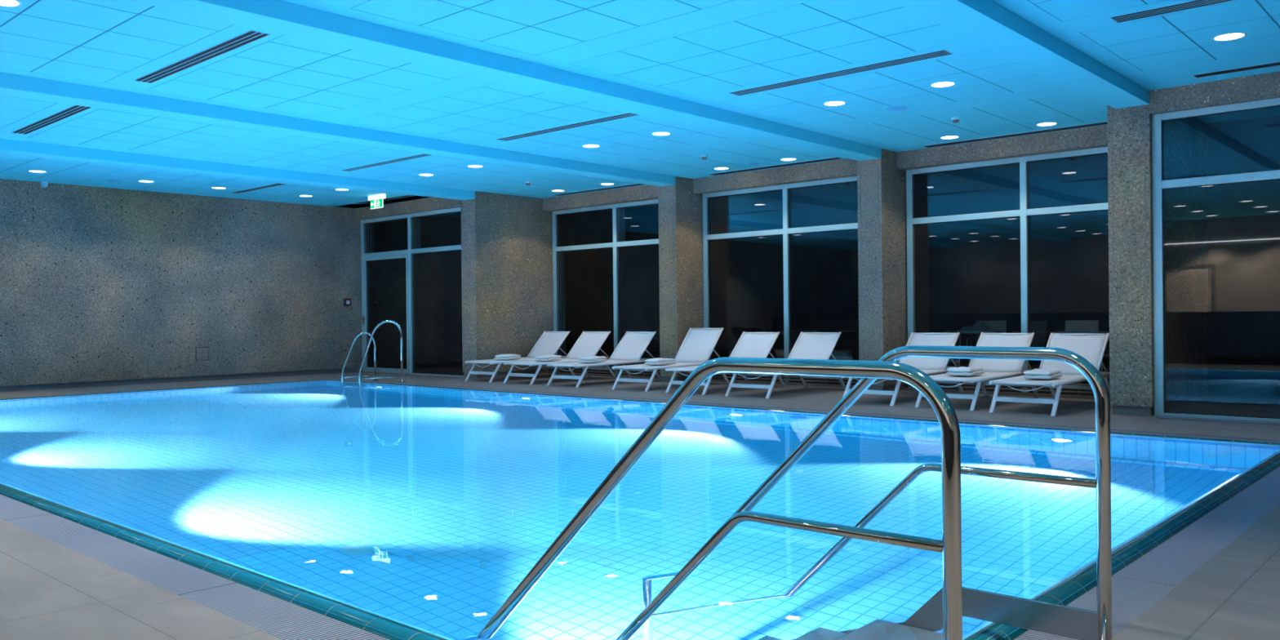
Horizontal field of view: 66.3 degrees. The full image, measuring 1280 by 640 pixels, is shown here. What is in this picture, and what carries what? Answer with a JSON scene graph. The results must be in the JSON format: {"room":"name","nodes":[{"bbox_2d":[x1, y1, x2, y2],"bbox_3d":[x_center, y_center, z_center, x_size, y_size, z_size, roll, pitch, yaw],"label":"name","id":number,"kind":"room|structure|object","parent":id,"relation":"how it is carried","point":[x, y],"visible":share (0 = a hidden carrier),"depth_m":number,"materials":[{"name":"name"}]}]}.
{"room":"indoor swimming pool","nodes":[
{"label":"indoor swimming pool","id":0,"kind":"room"},
{"bbox_2d":[0,178,443,386],"bbox_3d":[-10.427,-0.731,14.721,0.400,3.510,17.900,0,0,42],"label":"wall","id":1,"kind":"structure","parent":0,"point":[97,283],"depth_m":17.14,"materials":[{"name":"stone"}]},
{"bbox_2d":[0,363,442,391],"bbox_3d":[-10.418,1.070,14.736,0.375,0.089,17.900,0,0,42],"label":"baseboard","id":2,"kind":"structure","parent":1,"relation":"attached to","point":[168,380],"depth_m":17.16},
{"bbox_2d":[343,298,351,306],"bbox_3d":[-5.815,-0.351,19.495,0.048,0.150,0.150,0,0,42],"label":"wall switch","id":3,"kind":"object","parent":1,"relation":"attached to","point":[347,302],"visible":1,"depth_m":19.47,"materials":[{"name":"grey plastic"}]},
{"bbox_2d":[355,196,460,220],"bbox_3d":[-4.348,-2.134,18.633,3.400,0.240,0.300,0,0,42],"label":"wall header","id":4,"kind":"structure","parent":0,"point":[428,204],"depth_m":18.47,"materials":[{"name":"concrete"}]},
{"bbox_2d":[360,207,464,377],"bbox_3d":[-4.328,-0.491,18.627,3.380,3.060,0.074,0,0,42],"label":"window","id":5,"kind":"structure","parent":4,"relation":"in","point":[438,230],"depth_m":18.61,"materials":[{"name":"grey metal"}]},
{"bbox_2d":[361,253,408,373],"bbox_3d":[-4.985,-0.108,19.147,1.532,2.285,0.129,0,0,42],"label":"door","id":6,"kind":"structure","parent":5,"relation":"attached to","point":[366,368],"depth_m":19.52,"materials":[{"name":"grey metal"}]},
{"bbox_2d":[0,0,1279,208],"bbox_3d":[-2.103,-2.325,7.390,21.800,0.200,18.200,0,0,42],"label":"ceiling","id":7,"kind":"structure","parent":0,"point":[700,51],"depth_m":9.16,"materials":[{"name":"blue paint"}]},
{"bbox_2d":[0,0,22,7],"bbox_3d":[-4.406,-2.197,6.763,0.254,0.005,0.254,0,0,42],"label":"recessed light","id":8,"kind":"object","parent":7,"relation":"in","point":[6,3],"visible":1,"depth_m":6.81,"materials":[{"name":"white"}]},
{"bbox_2d":[27,169,47,173],"bbox_3d":[-8.839,-2.179,14.387,0.254,0.005,0.254,0,0,42],"label":"recessed light","id":9,"kind":"object","parent":7,"relation":"in","point":[29,171],"visible":1,"depth_m":14.40,"materials":[{"name":"white"}]},
{"bbox_2d":[40,181,48,187],"bbox_3d":[-9.382,-2.134,15.443,0.100,0.092,0.100,0,0,42],"label":"dome camera","id":10,"kind":"object","parent":7,"relation":"attached to","point":[43,184],"visible":1,"depth_m":15.41,"materials":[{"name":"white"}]},
{"bbox_2d":[10,105,92,134],"bbox_3d":[-6.434,-2.190,10.725,2.272,0.006,0.157,0,0,42],"label":"ceiling vent","id":11,"kind":"object","parent":7,"relation":"in","point":[74,109],"visible":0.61,"depth_m":10.71,"materials":[{"name":"black metal"}]},
{"bbox_2d":[106,179,120,182],"bbox_3d":[-8.261,-2.188,15.401,0.200,0.006,0.200,0,0,42],"label":"ceiling speaker","id":12,"kind":"object","parent":7,"relation":"attached to","point":[115,180],"visible":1,"depth_m":15.39,"materials":[{"name":"blue"}]},
{"bbox_2d":[137,180,155,182],"bbox_3d":[-7.814,-2.194,15.523,0.254,0.005,0.254,0,0,42],"label":"recessed light","id":13,"kind":"object","parent":7,"relation":"in","point":[144,181],"visible":1,"depth_m":15.54,"materials":[{"name":"white"}]},
{"bbox_2d":[133,30,271,83],"bbox_3d":[-3.761,-2.209,8.313,2.272,0.006,0.157,0,0,42],"label":"ceiling vent","id":14,"kind":"object","parent":7,"relation":"in","point":[251,36],"visible":1,"depth_m":8.21,"materials":[{"name":"black metal"}]},
{"bbox_2d":[210,186,226,189],"bbox_3d":[-7.037,-2.205,16.384,0.254,0.005,0.254,0,0,42],"label":"recessed light","id":15,"kind":"object","parent":7,"relation":"in","point":[217,188],"visible":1,"depth_m":16.40,"materials":[{"name":"white"}]},
{"bbox_2d":[0,138,475,199],"bbox_3d":[-8.287,-2.110,11.372,0.320,0.139,15.821,0,0,42],"label":"ceiling beam","id":16,"kind":"structure","parent":7,"relation":"attached to","point":[12,147],"depth_m":13.75,"materials":[{"name":"blue paint"}]},
{"bbox_2d":[231,182,286,193],"bbox_3d":[-6.431,-2.211,16.497,1.702,0.006,0.132,0,0,42],"label":"ceiling vent","id":17,"kind":"object","parent":7,"relation":"in","point":[277,184],"visible":1,"depth_m":16.45,"materials":[{"name":"black metal"}]},
{"bbox_2d":[298,195,313,196],"bbox_3d":[-5.979,-2.220,17.557,0.254,0.005,0.254,0,0,42],"label":"recessed light","id":18,"kind":"object","parent":7,"relation":"in","point":[299,195],"visible":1,"depth_m":17.58,"materials":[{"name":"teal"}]},
{"bbox_2d":[0,71,675,186],"bbox_3d":[-5.230,-2.135,9.387,0.320,0.139,16.971,0,0,42],"label":"ceiling beam","id":19,"kind":"structure","parent":7,"relation":"attached to","point":[11,85],"depth_m":10.77,"materials":[{"name":"blue paint"}]},
{"bbox_2d":[334,188,350,191],"bbox_3d":[-5.088,-2.226,16.753,0.254,0.005,0.254,0,0,42],"label":"recessed light","id":20,"kind":"object","parent":7,"relation":"in","point":[340,189],"visible":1,"depth_m":16.77,"materials":[{"name":"white"}]},
{"bbox_2d":[353,200,370,204],"bbox_3d":[-5.244,-2.232,18.629,0.549,0.005,0.167,0,0,42],"label":"ceiling vent","id":21,"kind":"object","parent":7,"relation":"in","point":[367,202],"depth_m":18.68,"materials":[{"name":"black metal"}]},
{"bbox_2d":[368,193,386,208],"bbox_3d":[-4.710,-2.117,17.559,0.470,0.238,0.060,0,0,42],"label":"exit sign","id":22,"kind":"object","parent":7,"relation":"hanging from","point":[376,201],"visible":1,"depth_m":17.53,"materials":[{"name":"green plastic"}]},
{"bbox_2d":[340,153,431,171],"bbox_3d":[-3.578,-2.231,13.889,2.272,0.006,0.142,0,0,42],"label":"ceiling vent","id":23,"kind":"object","parent":7,"relation":"in","point":[422,154],"visible":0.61,"depth_m":13.86,"materials":[{"name":"black metal"}]},
{"bbox_2d":[383,195,413,200],"bbox_3d":[-4.468,-2.237,17.931,0.972,0.005,0.172,0,0,42],"label":"ceiling vent","id":24,"kind":"object","parent":7,"relation":"in","point":[388,198],"depth_m":17.87,"materials":[{"name":"black metal"}]},
{"bbox_2d":[417,173,434,176],"bbox_3d":[-3.299,-2.239,15.139,0.254,0.005,0.254,0,0,42],"label":"recessed light","id":25,"kind":"object","parent":7,"relation":"in","point":[421,175],"visible":1,"depth_m":15.15,"materials":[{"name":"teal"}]},
{"bbox_2d":[466,164,484,168],"bbox_3d":[-2.408,-2.245,14.335,0.254,0.005,0.254,0,0,42],"label":"recessed light","id":26,"kind":"object","parent":7,"relation":"in","point":[468,166],"visible":1,"depth_m":14.31,"materials":[{"name":"white"}]},
{"bbox_2d":[128,0,881,160],"bbox_3d":[-2.557,-2.154,6.975,0.320,0.139,16.971,0,0,42],"label":"ceiling beam","id":27,"kind":"structure","parent":7,"relation":"attached to","point":[278,16],"depth_m":8.21,"materials":[{"name":"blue paint"}]},
{"bbox_2d":[524,181,531,185],"bbox_3d":[-1.829,-2.231,16.035,0.104,0.058,0.104,0,0,42],"label":"smoke detector","id":28,"kind":"object","parent":7,"relation":"attached to","point":[527,183],"visible":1,"depth_m":16.00,"materials":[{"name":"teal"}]},
{"bbox_2d":[551,189,565,191],"bbox_3d":[-1.436,-2.266,17.203,0.254,0.005,0.254,0,0,42],"label":"recessed light","id":29,"kind":"object","parent":7,"relation":"in","point":[555,190],"visible":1,"depth_m":17.18,"materials":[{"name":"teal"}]},
{"bbox_2d":[495,112,639,141],"bbox_3d":[-0.899,-2.250,11.484,2.272,0.006,0.162,0,0,42],"label":"ceiling vent","id":30,"kind":"object","parent":7,"relation":"in","point":[627,114],"visible":1,"depth_m":11.39,"materials":[{"name":"black metal"}]},
{"bbox_2d":[581,144,600,147],"bbox_3d":[-0.634,-2.258,12.733,0.254,0.005,0.254,0,0,42],"label":"recessed light","id":31,"kind":"object","parent":7,"relation":"in","point":[583,145],"visible":1,"depth_m":12.71,"materials":[{"name":"white"}]},
{"bbox_2d":[553,183,644,195],"bbox_3d":[-0.683,-2.273,17.082,2.292,0.005,0.182,0,0,42],"label":"ceiling vent","id":32,"kind":"object","parent":7,"relation":"in","point":[633,184],"visible":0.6,"depth_m":17.11,"materials":[{"name":"black metal"}]},
{"bbox_2d":[600,182,614,185],"bbox_3d":[-0.546,-2.272,16.398,0.254,0.005,0.254,0,0,42],"label":"recessed light","id":33,"kind":"object","parent":7,"relation":"in","point":[602,184],"visible":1,"depth_m":16.39,"materials":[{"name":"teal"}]},
{"bbox_2d":[650,131,671,135],"bbox_3d":[0.257,-2.264,11.929,0.254,0.005,0.254,0,0,42],"label":"recessed light","id":34,"kind":"object","parent":7,"relation":"in","point":[659,133],"visible":1,"depth_m":11.91,"materials":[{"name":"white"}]},
{"bbox_2d":[700,155,707,159],"bbox_3d":[0.888,-2.250,13.583,0.104,0.058,0.104,0,0,42],"label":"smoke detector","id":35,"kind":"object","parent":7,"relation":"attached to","point":[703,157],"visible":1,"depth_m":13.55,"materials":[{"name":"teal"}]},
{"bbox_2d":[712,167,729,169],"bbox_3d":[1.229,-2.285,14.797,0.254,0.005,0.254,0,0,42],"label":"recessed light","id":36,"kind":"object","parent":7,"relation":"in","point":[715,168],"visible":1,"depth_m":14.79,"materials":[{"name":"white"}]},
{"bbox_2d":[707,156,844,175],"bbox_3d":[1.983,-2.292,14.678,2.312,0.005,0.187,0,0,42],"label":"ceiling vent","id":37,"kind":"object","parent":7,"relation":"in","point":[836,157],"visible":1,"depth_m":14.61,"materials":[{"name":"black metal"}]},
{"bbox_2d":[779,157,797,160],"bbox_3d":[2.119,-2.291,13.993,0.254,0.005,0.254,0,0,42],"label":"recessed light","id":38,"kind":"object","parent":7,"relation":"in","point":[786,158],"visible":1,"depth_m":14.00,"materials":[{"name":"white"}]},
{"bbox_2d":[822,100,846,106],"bbox_3d":[2.046,-2.277,10.315,0.254,0.005,0.254,0,0,42],"label":"recessed light","id":39,"kind":"object","parent":7,"relation":"in","point":[834,103],"visible":1,"depth_m":10.30,"materials":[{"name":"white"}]},
{"bbox_2d":[728,49,954,96],"bbox_3d":[1.780,-2.269,9.080,2.272,0.006,0.182,0,0,42],"label":"ceiling vent","id":40,"kind":"object","parent":7,"relation":"in","point":[942,52],"visible":1,"depth_m":8.98,"materials":[{"name":"black metal"}]},
{"bbox_2d":[886,106,908,111],"bbox_3d":[2.782,-2.285,10.593,0.230,0.006,0.230,0,0,42],"label":"ceiling speaker","id":41,"kind":"object","parent":7,"relation":"attached to","point":[893,108],"visible":1,"depth_m":10.57,"materials":[{"name":"blue"}]},
{"bbox_2d":[928,80,956,87],"bbox_3d":[2.937,-2.283,9.511,0.254,0.005,0.254,0,0,42],"label":"recessed light","id":42,"kind":"object","parent":7,"relation":"in","point":[946,83],"visible":1,"depth_m":9.50,"materials":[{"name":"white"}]},
{"bbox_2d":[939,135,959,139],"bbox_3d":[3.909,-2.304,12.379,0.254,0.005,0.254,0,0,42],"label":"recessed light","id":43,"kind":"object","parent":7,"relation":"in","point":[946,137],"visible":1,"depth_m":12.38,"materials":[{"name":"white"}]},
{"bbox_2d":[951,116,960,123],"bbox_3d":[3.590,-2.269,11.144,0.104,0.058,0.104,0,0,42],"label":"smoke detector","id":44,"kind":"object","parent":7,"relation":"attached to","point":[955,119],"visible":1,"depth_m":11.11,"materials":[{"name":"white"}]},
{"bbox_2d":[922,121,1107,147],"bbox_3d":[4.654,-2.311,12.295,2.312,0.005,0.187,0,0,42],"label":"ceiling vent","id":45,"kind":"object","parent":7,"relation":"in","point":[1102,122],"visible":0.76,"depth_m":12.21,"materials":[{"name":"black metal"}]},
{"bbox_2d":[891,0,1149,108],"bbox_3d":[-0.270,-2.167,4.136,0.320,0.139,15.821,0,0,42],"label":"ceiling beam","id":46,"kind":"structure","parent":7,"relation":"attached to","point":[988,23],"depth_m":7.77,"materials":[{"name":"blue paint"}]},
{"bbox_2d":[1035,121,1057,126],"bbox_3d":[4.799,-2.310,11.575,0.254,0.005,0.254,0,0,42],"label":"recessed light","id":47,"kind":"object","parent":7,"relation":"in","point":[1049,123],"visible":1,"depth_m":11.58,"materials":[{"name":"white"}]},
{"bbox_2d":[1109,0,1234,22],"bbox_3d":[4.447,-2.288,6.706,2.272,0.006,0.192,0,0,42],"label":"ceiling vent","id":48,"kind":"object","parent":7,"relation":"in","point":[1194,3],"visible":1,"depth_m":7.22,"materials":[{"name":"black metal"}]},
{"bbox_2d":[1211,31,1247,41],"bbox_3d":[4.779,-2.296,7.955,0.254,0.005,0.254,0,0,42],"label":"recessed light","id":49,"kind":"object","parent":7,"relation":"in","point":[1236,35],"visible":1,"depth_m":7.94,"materials":[{"name":"white"}]},
{"bbox_2d":[1192,61,1279,78],"bbox_3d":[6.095,-2.312,8.533,2.272,0.005,0.152,0,0,42],"label":"ceiling vent","id":50,"kind":"object","parent":7,"relation":"in","point":[1274,64],"visible":1,"depth_m":9.05,"materials":[{"name":"black metal"}]},
{"bbox_2d":[0,347,1279,639],"bbox_3d":[2.593,1.115,11.819,28.000,0.250,31.000,0,0,42],"label":"floor","id":51,"kind":"structure","parent":0,"point":[50,590],"depth_m":4.44,"materials":[{"name":"tile"}]},
{"bbox_2d":[460,191,573,373],"bbox_3d":[-2.213,-0.671,18.150,0.400,3.195,2.404,0,0,42],"label":"wall pier","id":52,"kind":"object","parent":51,"relation":"on","point":[507,240],"visible":0.71,"depth_m":17.65,"materials":[{"name":"stone"}]},
{"bbox_2d":[464,368,553,378],"bbox_3d":[-2.188,0.972,18.165,0.360,0.088,2.380,0,0,42],"label":"baseboard","id":53,"kind":"object","parent":52,"relation":"attached to","point":[531,371],"visible":0.43,"depth_m":17.60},
{"bbox_2d":[464,330,575,382],"bbox_3d":[-2.058,0.612,17.053,0.690,0.814,1.959,0,0,42],"label":"sun lounger","id":54,"kind":"object","parent":51,"relation":"on","point":[549,342],"visible":0.77,"depth_m":17.42,"materials":[{"name":"white metal"}]},
{"bbox_2d":[493,354,521,359],"bbox_3d":[-2.266,0.630,16.858,0.320,0.095,0.380,0,1,33],"label":"folded towel","id":55,"kind":"object","parent":54,"relation":"on","point":[500,357],"visible":1,"depth_m":16.74,"materials":[{"name":"white fabric"}]},
{"bbox_2d":[503,331,616,384],"bbox_3d":[-1.313,0.606,16.381,0.690,0.814,1.959,0,0,42],"label":"sun lounger","id":56,"kind":"object","parent":51,"relation":"on","point":[588,344],"visible":0.89,"depth_m":16.75,"materials":[{"name":"white metal"}]},
{"bbox_2d":[533,355,562,361],"bbox_3d":[-1.510,0.625,16.176,0.310,0.094,0.380,0,1,36],"label":"folded towel","id":57,"kind":"object","parent":56,"relation":"on","point":[543,357],"visible":1,"depth_m":16.06,"materials":[{"name":"white fabric"}]},
{"bbox_2d":[546,331,662,387],"bbox_3d":[-0.543,0.601,15.686,0.690,0.814,1.959,0,0,42],"label":"sun lounger","id":58,"kind":"object","parent":51,"relation":"on","point":[630,349],"visible":0.85,"depth_m":16.02,"materials":[{"name":"white metal"}]},
{"bbox_2d":[577,355,607,363],"bbox_3d":[-0.742,0.620,15.456,0.319,0.095,0.380,0,1,35],"label":"folded towel","id":59,"kind":"object","parent":58,"relation":"on","point":[591,359],"visible":1,"depth_m":15.35,"materials":[{"name":"white fabric"}]},
{"bbox_2d":[550,365,662,378],"bbox_3d":[-0.485,0.906,17.328,3.150,0.190,0.120,0,0,42],"label":"trim","id":60,"kind":"structure","parent":51,"relation":"on","point":[643,376],"depth_m":17.41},
{"bbox_2d":[0,378,1279,639],"bbox_3d":[-2.563,1.805,9.740,14.872,1.532,7.770,0,0,42],"label":"swimming pool","id":61,"kind":"object","parent":51,"relation":"in","point":[388,511],"depth_m":5.45,"materials":[{"name":"liquid"}]},
{"bbox_2d":[341,320,405,383],"bbox_3d":[-4.473,1.074,16.456,1.099,2.144,0.618,0,0,42],"label":"pool ladder","id":62,"kind":"object","parent":61,"relation":"attached to","point":[371,337],"visible":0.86,"depth_m":16.28,"materials":[{"name":"silver metal"}]},
{"bbox_2d":[0,462,1279,639],"bbox_3d":[-2.563,1.813,9.740,14.332,1.516,7.230,0,0,42],"label":"basin","id":63,"kind":"object","parent":61,"relation":"in","point":[391,551],"depth_m":4.77,"materials":[{"name":"tile"}]},
{"bbox_2d":[476,345,1111,639],"bbox_3d":[0.377,1.279,3.172,1.916,2.370,1.150,0,0,42],"label":"handrail","id":64,"kind":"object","parent":61,"relation":"on","point":[945,611],"depth_m":2.93,"materials":[{"name":"silver metal"}]},
{"bbox_2d":[612,327,729,391],"bbox_3d":[0.492,0.564,14.751,0.690,0.873,1.959,0,0,42],"label":"sun lounger","id":65,"kind":"object","parent":51,"relation":"on","point":[698,345],"visible":0.82,"depth_m":15.09,"materials":[{"name":"white metal"}]},
{"bbox_2d":[644,357,676,364],"bbox_3d":[0.306,0.612,14.535,0.319,0.095,0.380,0,1,45],"label":"folded towel","id":66,"kind":"object","parent":65,"relation":"on","point":[657,361],"visible":1,"depth_m":14.44,"materials":[{"name":"white fabric"}]},
{"bbox_2d":[657,176,703,377],"bbox_3d":[0.699,-0.694,15.974,0.360,3.195,0.774,0,0,42],"label":"wall pier","id":67,"kind":"object","parent":51,"relation":"on","point":[681,275],"visible":0.83,"depth_m":15.73,"materials":[{"name":"stone"}]},
{"bbox_2d":[662,376,688,382],"bbox_3d":[0.724,0.950,15.989,0.320,0.088,0.750,0,0,42],"label":"pier","id":68,"kind":"object","parent":67,"relation":"attached to","point":[664,379],"visible":0.43,"depth_m":15.73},
{"bbox_2d":[665,331,785,395],"bbox_3d":[1.253,0.588,14.065,0.690,0.814,1.959,0,0,42],"label":"sun lounger","id":69,"kind":"object","parent":51,"relation":"on","point":[749,344],"visible":0.48,"depth_m":14.50,"materials":[{"name":"white metal"}]},
{"bbox_2d":[704,373,859,387],"bbox_3d":[2.187,0.887,14.916,3.150,0.190,0.120,0,0,42],"label":"trim","id":70,"kind":"structure","parent":51,"relation":"on","point":[784,376],"depth_m":14.82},
{"bbox_2d":[724,331,845,398],"bbox_3d":[2.018,0.583,13.375,0.690,0.814,1.959,0,0,42],"label":"sun lounger","id":71,"kind":"object","parent":51,"relation":"on","point":[808,345],"visible":0.48,"depth_m":13.82,"materials":[{"name":"white metal"}]},
{"bbox_2d":[857,148,907,386],"bbox_3d":[3.371,-0.712,13.562,0.360,3.195,0.774,0,0,42],"label":"wall pier","id":72,"kind":"object","parent":51,"relation":"on","point":[881,186],"visible":0.79,"depth_m":13.32,"materials":[{"name":"stone"}]},
{"bbox_2d":[866,383,907,391],"bbox_3d":[3.396,0.931,13.577,0.320,0.088,0.750,0,0,42],"label":"baseboard","id":73,"kind":"object","parent":72,"relation":"attached to","point":[888,388],"visible":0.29,"depth_m":13.33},
{"bbox_2d":[841,332,964,405],"bbox_3d":[3.302,0.574,12.216,0.690,0.814,1.959,0,0,42],"label":"sun lounger","id":74,"kind":"object","parent":51,"relation":"on","point":[929,366],"visible":0.38,"depth_m":12.60,"materials":[{"name":"white metal"}]},
{"bbox_2d":[915,332,1039,410],"bbox_3d":[4.008,0.569,11.578,0.690,0.814,1.959,0,0,42],"label":"sun lounger","id":75,"kind":"object","parent":51,"relation":"on","point":[993,369],"visible":0.68,"depth_m":11.90,"materials":[{"name":"white metal"}]},
{"bbox_2d":[945,366,984,376],"bbox_3d":[3.755,0.588,11.315,0.314,0.095,0.380,0,1,42],"label":"folded towel","id":76,"kind":"object","parent":75,"relation":"on","point":[962,371],"visible":1,"depth_m":11.20,"materials":[{"name":"white fabric"}]},
{"bbox_2d":[954,331,1003,367],"bbox_3d":[5.092,0.573,14.742,0.700,0.801,0.700,0,0,42],"label":"table","id":77,"kind":"object","parent":51,"relation":"on","point":[961,332],"visible":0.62,"depth_m":14.58,"materials":[{"name":"beige"}]},
{"bbox_2d":[955,321,1000,332],"bbox_3d":[5.054,0.096,14.703,0.540,0.154,0.440,0,0,42],"label":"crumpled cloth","id":78,"kind":"object","parent":77,"relation":"on","point":[979,326],"visible":1,"depth_m":14.59,"materials":[{"name":"grey fabric"}]},
{"bbox_2d":[966,320,1006,379],"bbox_3d":[5.420,0.491,15.291,0.524,0.955,0.522,0,0,33],"label":"chair","id":79,"kind":"object","parent":51,"relation":"on","point":[1001,326],"visible":0.26,"depth_m":15.43,"materials":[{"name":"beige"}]},
{"bbox_2d":[905,380,1094,399],"bbox_3d":[4.845,0.869,12.518,3.110,0.190,0.120,0,0,42],"label":"trim","id":80,"kind":"structure","parent":51,"relation":"on","point":[1012,393],"depth_m":12.46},
{"bbox_2d":[998,320,1047,379],"bbox_3d":[5.558,0.493,14.247,0.524,0.955,0.522,-1,0,-38],"label":"chair","id":81,"kind":"object","parent":51,"relation":"on","point":[1038,327],"visible":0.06,"depth_m":14.07,"materials":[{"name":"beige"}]},
{"bbox_2d":[988,332,1110,416],"bbox_3d":[4.614,0.565,10.924,0.690,0.814,1.959,0,0,42],"label":"sun lounger","id":82,"kind":"object","parent":51,"relation":"on","point":[1091,346],"visible":0.7,"depth_m":11.23,"materials":[{"name":"white metal"}]},
{"bbox_2d":[1022,368,1062,379],"bbox_3d":[4.377,0.584,10.646,0.312,0.095,0.380,0,1,40],"label":"folded towel","id":83,"kind":"object","parent":82,"relation":"on","point":[1047,374],"visible":1,"depth_m":10.54,"materials":[{"name":"white fabric"}]},
{"bbox_2d":[1053,331,1107,391],"bbox_3d":[6.157,0.566,13.714,0.700,0.801,0.700,0,0,42],"label":"table","id":84,"kind":"object","parent":51,"relation":"on","point":[1101,366],"visible":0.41,"depth_m":13.63,"materials":[{"name":"beige plastic"}]},
{"bbox_2d":[1065,320,1098,331],"bbox_3d":[6.404,0.484,14.335,0.524,0.955,0.522,0,0,36],"label":"chair","id":85,"kind":"object","parent":51,"relation":"on","point":[1070,325],"visible":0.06,"depth_m":14.52,"materials":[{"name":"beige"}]},
{"bbox_2d":[1106,104,1208,407],"bbox_3d":[5.804,-0.728,10.915,0.400,3.195,2.404,0,0,42],"label":"wall pier","id":86,"kind":"object","parent":51,"relation":"on","point":[1130,160],"visible":0.91,"depth_m":10.14,"materials":[{"name":"stone"}]},
{"bbox_2d":[1112,392,1207,415],"bbox_3d":[5.829,0.915,10.929,0.360,0.088,2.380,0,0,42],"label":"baseboard","id":87,"kind":"object","parent":86,"relation":"attached to","point":[1124,410],"visible":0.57,"depth_m":10.15,"materials":[{"name":"grey stone"}]},
{"bbox_2d":[1158,416,1279,425],"bbox_3d":[7.179,0.953,7.947,5.400,0.005,0.160,0,0,42],"label":"floor vent","id":88,"kind":"object","parent":51,"relation":"in","point":[1162,417],"visible":1,"depth_m":9.37,"materials":[{"name":"black metal"}]},
{"bbox_2d":[542,124,1107,211],"bbox_3d":[2.150,-2.187,14.937,10.400,0.240,0.300,0,0,42],"label":"wall","id":89,"kind":"structure","parent":0,"point":[1092,137],"depth_m":13.96,"materials":[{"name":"stone"}]},
{"bbox_2d":[551,199,658,376],"bbox_3d":[-0.431,-0.527,17.400,3.190,3.060,0.074,0,0,42],"label":"window","id":90,"kind":"structure","parent":89,"relation":"in","point":[586,279],"depth_m":17.74,"materials":[{"name":"grey metal"}]},
{"bbox_2d":[702,176,857,385],"bbox_3d":[2.241,-0.545,14.988,3.190,3.060,0.074,0,0,42],"label":"window","id":91,"kind":"structure","parent":89,"relation":"in","point":[786,231],"depth_m":14.97,"materials":[{"name":"grey metal"}]},
{"bbox_2d":[906,146,1108,395],"bbox_3d":[4.899,-0.564,12.589,3.150,3.060,0.074,0,0,42],"label":"window","id":92,"kind":"structure","parent":89,"relation":"in","point":[1024,212],"depth_m":12.58,"materials":[{"name":"grey metal"}]},
{"bbox_2d":[1149,71,1279,115],"bbox_3d":[6.416,-2.210,8.918,3.200,0.240,0.300,0,0,42],"label":"wall header","id":93,"kind":"structure","parent":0,"point":[1262,86],"depth_m":9.49,"materials":[{"name":"stone"}]},
{"bbox_2d":[1151,97,1279,422],"bbox_3d":[6.408,-0.566,8.910,3.180,3.060,0.074,0,0,42],"label":"window","id":94,"kind":"structure","parent":93,"relation":"in","point":[1159,184],"depth_m":9.90,"materials":[{"name":"grey metal"}]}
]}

